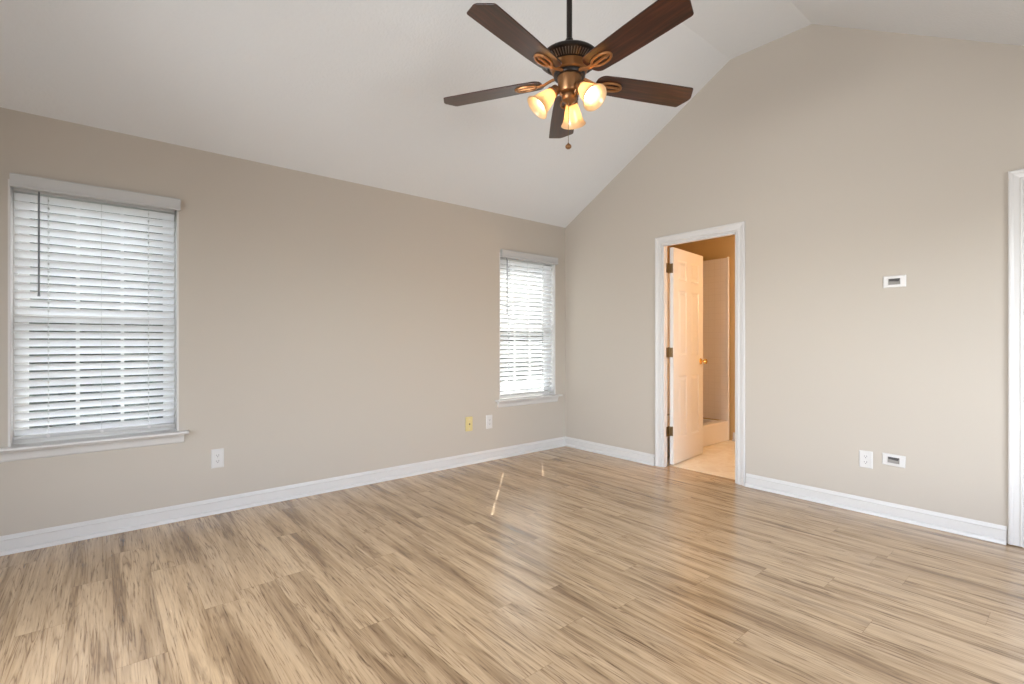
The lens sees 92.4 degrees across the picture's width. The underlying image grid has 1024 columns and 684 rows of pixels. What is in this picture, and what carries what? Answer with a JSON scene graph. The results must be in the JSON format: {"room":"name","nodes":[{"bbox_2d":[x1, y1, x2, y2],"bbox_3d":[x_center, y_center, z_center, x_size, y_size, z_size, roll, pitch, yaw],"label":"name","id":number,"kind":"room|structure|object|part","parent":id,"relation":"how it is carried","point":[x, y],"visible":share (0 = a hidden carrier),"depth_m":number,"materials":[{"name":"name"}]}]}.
{"room":"empty bedroom","nodes":[
{"label":"empty bedroom","id":0,"kind":"room"},
{"bbox_2d":[0,107,564,535],"bbox_3d":[-1.445,-0.060,3.897,5.200,2.440,0.150,0,0,-40],"label":"wall","id":1,"kind":"structure","parent":0,"point":[329,327],"depth_m":3.63,"materials":[{"name":"beige paint"}]},
{"bbox_2d":[0,179,188,462],"bbox_3d":[-2.500,-0.119,2.980,0.882,1.553,0.225,0,0,-40],"label":"window","id":2,"kind":"structure","parent":1,"relation":"in","point":[17,450],"depth_m":2.90,"materials":[{"name":"grey paint"}]},
{"bbox_3d":[-2.478,0.586,2.954,0.882,0.018,0.157,0,0,-40],"label":"sill","id":3,"kind":"part","parent":2,"relation":"part of","materials":[{"name":"grey paint"}]},
{"bbox_3d":[-2.536,0.196,3.025,0.716,0.713,0.026,0,0,-40],"label":"sash","id":4,"kind":"part","parent":2,"relation":"part of","materials":[{"name":"grey paint"}]},
{"bbox_2d":[9,172,180,439],"bbox_3d":[-2.470,-0.189,2.958,0.776,1.472,0.104,0,0,-40],"label":"window blind","id":5,"kind":"object","parent":2,"relation":"attached to","point":[102,197],"visible":1,"depth_m":2.94,"materials":[{"name":"white plastic"}]},
{"bbox_3d":[-2.669,-0.156,2.825,0.002,1.388,0.036,0,0,-40],"label":"ladder cord","id":6,"kind":"part","parent":5,"relation":"part of","materials":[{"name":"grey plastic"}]},
{"bbox_3d":[-2.493,-0.861,2.973,0.738,0.042,0.052,0,0,-40],"label":"head rail","id":7,"kind":"part","parent":5,"relation":"part of","materials":[{"name":"grey plastic"}]},
{"bbox_3d":[-2.493,0.538,2.972,0.738,0.018,0.050,0,0,-40],"label":"rail","id":8,"kind":"part","parent":5,"relation":"part of","materials":[{"name":"grey plastic"}]},
{"bbox_3d":[-2.489,-0.156,2.975,0.002,1.388,0.036,0,0,-40],"label":"ladder cord","id":9,"kind":"part","parent":5,"relation":"part of","materials":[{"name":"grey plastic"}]},
{"bbox_3d":[-2.313,-0.156,3.122,0.002,1.388,0.036,0,0,-40],"label":"ladder cord","id":10,"kind":"part","parent":5,"relation":"part of","materials":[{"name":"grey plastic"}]},
{"bbox_3d":[-2.554,-0.492,3.046,0.716,0.743,0.026,0,0,-40],"label":"sash","id":11,"kind":"part","parent":2,"relation":"part of","materials":[{"name":"grey paint"}]},
{"bbox_2d":[211,448,223,468],"bbox_3d":[-1.999,0.791,3.331,0.076,0.128,0.008,0,0,-40],"label":"electrical outlet","id":12,"kind":"object","parent":1,"relation":"attached to","point":[217,455],"visible":1,"depth_m":3.33,"materials":[{"name":"grey plastic"}]},
{"bbox_2d":[0,437,564,555],"bbox_3d":[-1.388,1.110,3.829,5.200,0.100,0.029,0,0,-40],"label":"baseboard","id":13,"kind":"structure","parent":1,"relation":"attached to","point":[58,535],"depth_m":3.39,"materials":[{"name":"grey paint"}]},
{"bbox_2d":[465,416,472,431],"bbox_3d":[-0.407,0.778,4.654,0.076,0.136,0.019,0,0,-40],"label":"phone jack","id":14,"kind":"object","parent":1,"relation":"attached to","point":[468,420],"visible":1,"depth_m":4.64,"materials":[{"name":"yellow plastic"}]},
{"bbox_2d":[486,415,491,428],"bbox_3d":[-0.222,0.784,4.816,0.076,0.132,0.008,0,0,-40],"label":"electrical outlet","id":15,"kind":"object","parent":1,"relation":"attached to","point":[488,417],"visible":1,"depth_m":4.81,"materials":[{"name":"grey plastic"}]},
{"bbox_2d":[495,252,562,407],"bbox_3d":[0.144,-0.119,5.189,0.889,1.553,0.225,0,0,-40],"label":"window","id":16,"kind":"structure","parent":1,"relation":"in","point":[545,397],"depth_m":5.34,"materials":[{"name":"grey paint"}]},
{"bbox_3d":[0.090,-0.492,5.255,0.723,0.743,0.026,0,0,-40],"label":"sash","id":17,"kind":"part","parent":16,"relation":"part of","materials":[{"name":"grey paint"}]},
{"bbox_3d":[0.108,0.196,5.234,0.723,0.713,0.026,0,0,-40],"label":"sash","id":18,"kind":"part","parent":16,"relation":"part of","materials":[{"name":"grey paint"}]},
{"bbox_2d":[500,249,557,395],"bbox_3d":[0.174,-0.189,5.167,0.783,1.472,0.104,0,0,-40],"label":"window blind","id":19,"kind":"object","parent":16,"relation":"attached to","point":[506,256],"visible":0.94,"depth_m":5.16,"materials":[{"name":"white plastic"}]},
{"bbox_3d":[0.151,-0.861,5.182,0.745,0.042,0.052,0,0,-40],"label":"head rail","id":20,"kind":"part","parent":19,"relation":"part of","materials":[{"name":"grey plastic"}]},
{"bbox_3d":[0.151,0.538,5.181,0.745,0.018,0.050,0,0,-40],"label":"rail","id":21,"kind":"part","parent":19,"relation":"part of","materials":[{"name":"grey plastic"}]},
{"bbox_3d":[0.166,0.586,5.163,0.889,0.018,0.157,0,0,-40],"label":"sill","id":22,"kind":"part","parent":16,"relation":"part of","materials":[{"name":"grey paint"}]},
{"bbox_2d":[0,440,1023,683],"bbox_3d":[0.916,1.184,2.631,7.600,0.051,4.820,0,0,-40],"label":"floor","id":23,"kind":"structure","parent":0,"point":[560,565],"depth_m":2.29,"materials":[{"name":"brown wood"}]},
{"bbox_2d":[667,257,728,455],"bbox_3d":[1.697,0.086,5.562,1.574,2.172,0.800,0,0,-40],"label":"shower stall","id":24,"kind":"object","parent":23,"relation":"on","point":[716,271],"visible":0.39,"depth_m":5.87,"materials":[{"name":"white plastic"}]},
{"bbox_3d":[1.450,-0.033,5.850,1.539,1.914,0.016,0,0,-40],"label":"panel","id":25,"kind":"part","parent":24,"relation":"part of","materials":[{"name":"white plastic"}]},
{"bbox_2d":[667,414,727,455],"bbox_3d":[1.694,1.048,5.567,1.574,0.247,0.788,0,0,-40],"label":"basin","id":26,"kind":"object","parent":24,"relation":"in","point":[714,431],"depth_m":5.60,"materials":[{"name":"white ceramic"}]},
{"bbox_3d":[2.285,-0.034,6.063,0.015,1.913,0.761,0,0,-40],"label":"panel","id":27,"kind":"part","parent":24,"relation":"part of","materials":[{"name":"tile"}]},
{"bbox_2d":[0,0,1023,227],"bbox_3d":[0.054,-1.696,2.042,5.422,1.522,4.920,0,0,-40],"label":"ceiling","id":28,"kind":"structure","parent":0,"point":[354,91],"depth_m":3.19,"materials":[{"name":"white paint"}]},
{"bbox_2d":[444,0,693,148],"bbox_3d":[0.283,-1.619,2.293,1.261,1.426,1.243,0,0,-40],"label":"ceiling fan","id":29,"kind":"object","parent":28,"relation":"hanging from","point":[569,60],"visible":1,"depth_m":2.24,"materials":[{"name":"brown wood"}]},
{"bbox_3d":[-0.102,-1.248,2.473,0.530,0.006,0.149,0,10,20],"label":"fan blade","id":30,"kind":"part","parent":29,"relation":"part of","materials":[{"name":"brown wood"}]},
{"bbox_3d":[0.027,-1.248,2.022,0.149,0.006,0.530,13,8,37],"label":"fan blade","id":31,"kind":"part","parent":29,"relation":"part of","materials":[{"name":"brown wood"}]},
{"bbox_3d":[0.156,-1.142,2.315,0.125,0.111,0.125,44,-7,-7],"label":"lamp shade","id":32,"kind":"part","parent":29,"relation":"part of","materials":[{"name":"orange glass"}]},
{"bbox_2d":[548,85,559,97],"bbox_3d":[0.202,-1.190,2.323,0.058,0.038,0.058,44,-7,-7],"label":"socket","id":33,"kind":"object","parent":29,"relation":"attached to","point":[554,89],"depth_m":2.30,"materials":[{"name":"brown metal"}]},
{"bbox_3d":[0.288,-1.248,2.734,0.149,0.006,0.530,-10,0,2],"label":"fan blade","id":34,"kind":"part","parent":29,"relation":"part of","materials":[{"name":"brown wood"}]},
{"bbox_3d":[0.265,-1.041,2.306,0.004,0.221,0.017,0,0,11],"label":"pull chain","id":35,"kind":"part","parent":29,"relation":"part of","materials":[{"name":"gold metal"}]},
{"bbox_3d":[0.302,-1.142,2.450,0.125,0.111,0.125,0,44,14],"label":"lamp shade","id":36,"kind":"part","parent":29,"relation":"part of","materials":[{"name":"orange glass"}]},
{"bbox_2d":[575,80,585,92],"bbox_3d":[0.319,-1.190,2.280,0.058,0.038,0.058,0,-44,-40],"label":"socket","id":37,"kind":"object","parent":29,"relation":"attached to","point":[578,83],"depth_m":2.26,"materials":[{"name":"brown metal"}]},
{"bbox_3d":[0.346,-1.147,2.248,0.052,0.079,0.052,0,-44,-40],"label":"bulb","id":38,"kind":"part","parent":29,"relation":"part of","materials":[{"name":"white glass"}]},
{"bbox_3d":[0.349,-1.142,2.244,0.125,0.111,0.125,0,-44,-40],"label":"lamp shade","id":39,"kind":"part","parent":29,"relation":"part of","materials":[{"name":"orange glass"}]},
{"bbox_3d":[0.495,-1.248,2.004,0.149,0.006,0.530,12,-7,-33],"label":"fan blade","id":40,"kind":"part","parent":29,"relation":"part of","materials":[{"name":"brown wood"}]},
{"bbox_3d":[0.657,-1.248,2.445,0.530,0.006,0.149,0,-10,-16],"label":"fan blade","id":41,"kind":"part","parent":29,"relation":"part of","materials":[{"name":"brown wood"}]},
{"bbox_2d":[667,246,668,414],"bbox_3d":[1.435,-0.060,5.958,1.718,2.440,0.100,0,0,-40],"label":"wall","id":42,"kind":"structure","parent":0,"point":[667,246],"depth_m":6.39,"materials":[{"name":"brown paint"}]},
{"bbox_2d":[669,235,734,440],"bbox_3d":[3.004,-0.060,5.341,0.100,2.440,2.860,0,0,-40],"label":"wall","id":43,"kind":"structure","parent":0,"point":[721,247],"depth_m":5.79,"materials":[{"name":"brown paint"}]},
{"bbox_2d":[565,24,1023,546],"bbox_3d":[2.107,-0.589,3.757,0.072,3.497,4.620,0,0,-40],"label":"wall","id":44,"kind":"structure","parent":0,"point":[849,159],"depth_m":3.43,"materials":[{"name":"beige paint"}]},
{"bbox_2d":[565,436,654,465],"bbox_3d":[0.961,1.110,5.050,0.029,0.100,1.167,0,0,-40],"label":"baseboard","id":45,"kind":"structure","parent":44,"relation":"attached to","point":[627,454],"depth_m":4.98,"materials":[{"name":"grey paint"}]},
{"bbox_2d":[666,247,706,464],"bbox_3d":[1.710,0.130,4.825,0.169,2.035,0.736,0,0,44],"label":"door","id":46,"kind":"structure","parent":44,"relation":"in","point":[685,269],"depth_m":4.79,"materials":[{"name":"white paint"}]},
{"bbox_3d":[1.959,0.198,5.011,0.067,0.062,0.062,0,0,44],"label":"knob","id":47,"kind":"part","parent":46,"relation":"part of","materials":[{"name":"gold metal"}]},
{"bbox_2d":[655,221,744,485],"bbox_3d":[1.646,0.093,4.309,0.110,2.134,0.834,0,0,-40],"label":"trim","id":48,"kind":"structure","parent":44,"relation":"attached to","point":[737,229],"depth_m":4.29,"materials":[{"name":"grey paint"}]},
{"bbox_2d":[859,450,872,468],"bbox_3d":[2.406,0.799,3.337,0.008,0.116,0.078,0,0,-40],"label":"electrical outlet","id":49,"kind":"object","parent":44,"relation":"attached to","point":[865,457],"visible":1,"depth_m":3.33,"materials":[{"name":"grey plastic"}]},
{"bbox_2d":[882,453,905,467],"bbox_3d":[2.503,0.777,3.219,0.010,0.080,0.127,0,0,-40],"label":"cable plate","id":50,"kind":"object","parent":44,"relation":"attached to","point":[887,459],"visible":1,"depth_m":3.22,"materials":[{"name":"grey plastic"}]},
{"bbox_2d":[883,275,905,287],"bbox_3d":[2.506,-0.396,3.216,0.010,0.078,0.122,0,0,-40],"label":"cable plate","id":51,"kind":"object","parent":44,"relation":"attached to","point":[898,280],"visible":1,"depth_m":3.22,"materials":[{"name":"grey plastic"}]},
{"bbox_2d":[1008,169,1023,547],"bbox_3d":[3.157,0.093,2.501,0.110,2.134,0.878,0,0,-40],"label":"trim","id":52,"kind":"structure","parent":44,"relation":"attached to","point":[1016,177],"depth_m":2.78,"materials":[{"name":"grey paint"}]},
{"bbox_2d":[745,473,1006,544],"bbox_3d":[2.356,1.110,3.381,0.029,0.100,1.486,0,0,-40],"label":"baseboard","id":53,"kind":"structure","parent":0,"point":[991,532],"depth_m":3.24,"materials":[{"name":"grey paint"}]},
{"label":"outside","id":54,"kind":"structure","parent":0,"visible":0},
{"bbox_2d":[500,374,542,390],"bbox_3d":[-18.691,1.760,28.594,80.000,0.100,59.830,0,0,-40],"label":"ground","id":55,"kind":"structure","parent":54,"point":[531,374],"depth_m":19.73,"materials":[{"name":"white"}]},
{"bbox_2d":[29,202,162,428],"bbox_3d":[-6.683,-0.964,8.008,5.253,5.662,2.626,0,0,-40],"label":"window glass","id":56,"kind":"object","parent":55,"relation":"on","point":[92,407],"visible":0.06,"depth_m":7.43,"materials":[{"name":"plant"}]},
{"bbox_2d":[500,264,542,380],"bbox_3d":[-0.528,-1.268,14.922,7.072,5.600,2.615,0,0,-40],"label":"shrub","id":57,"kind":"object","parent":55,"relation":"on","point":[504,264],"visible":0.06,"depth_m":14.68,"materials":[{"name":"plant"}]}
]}

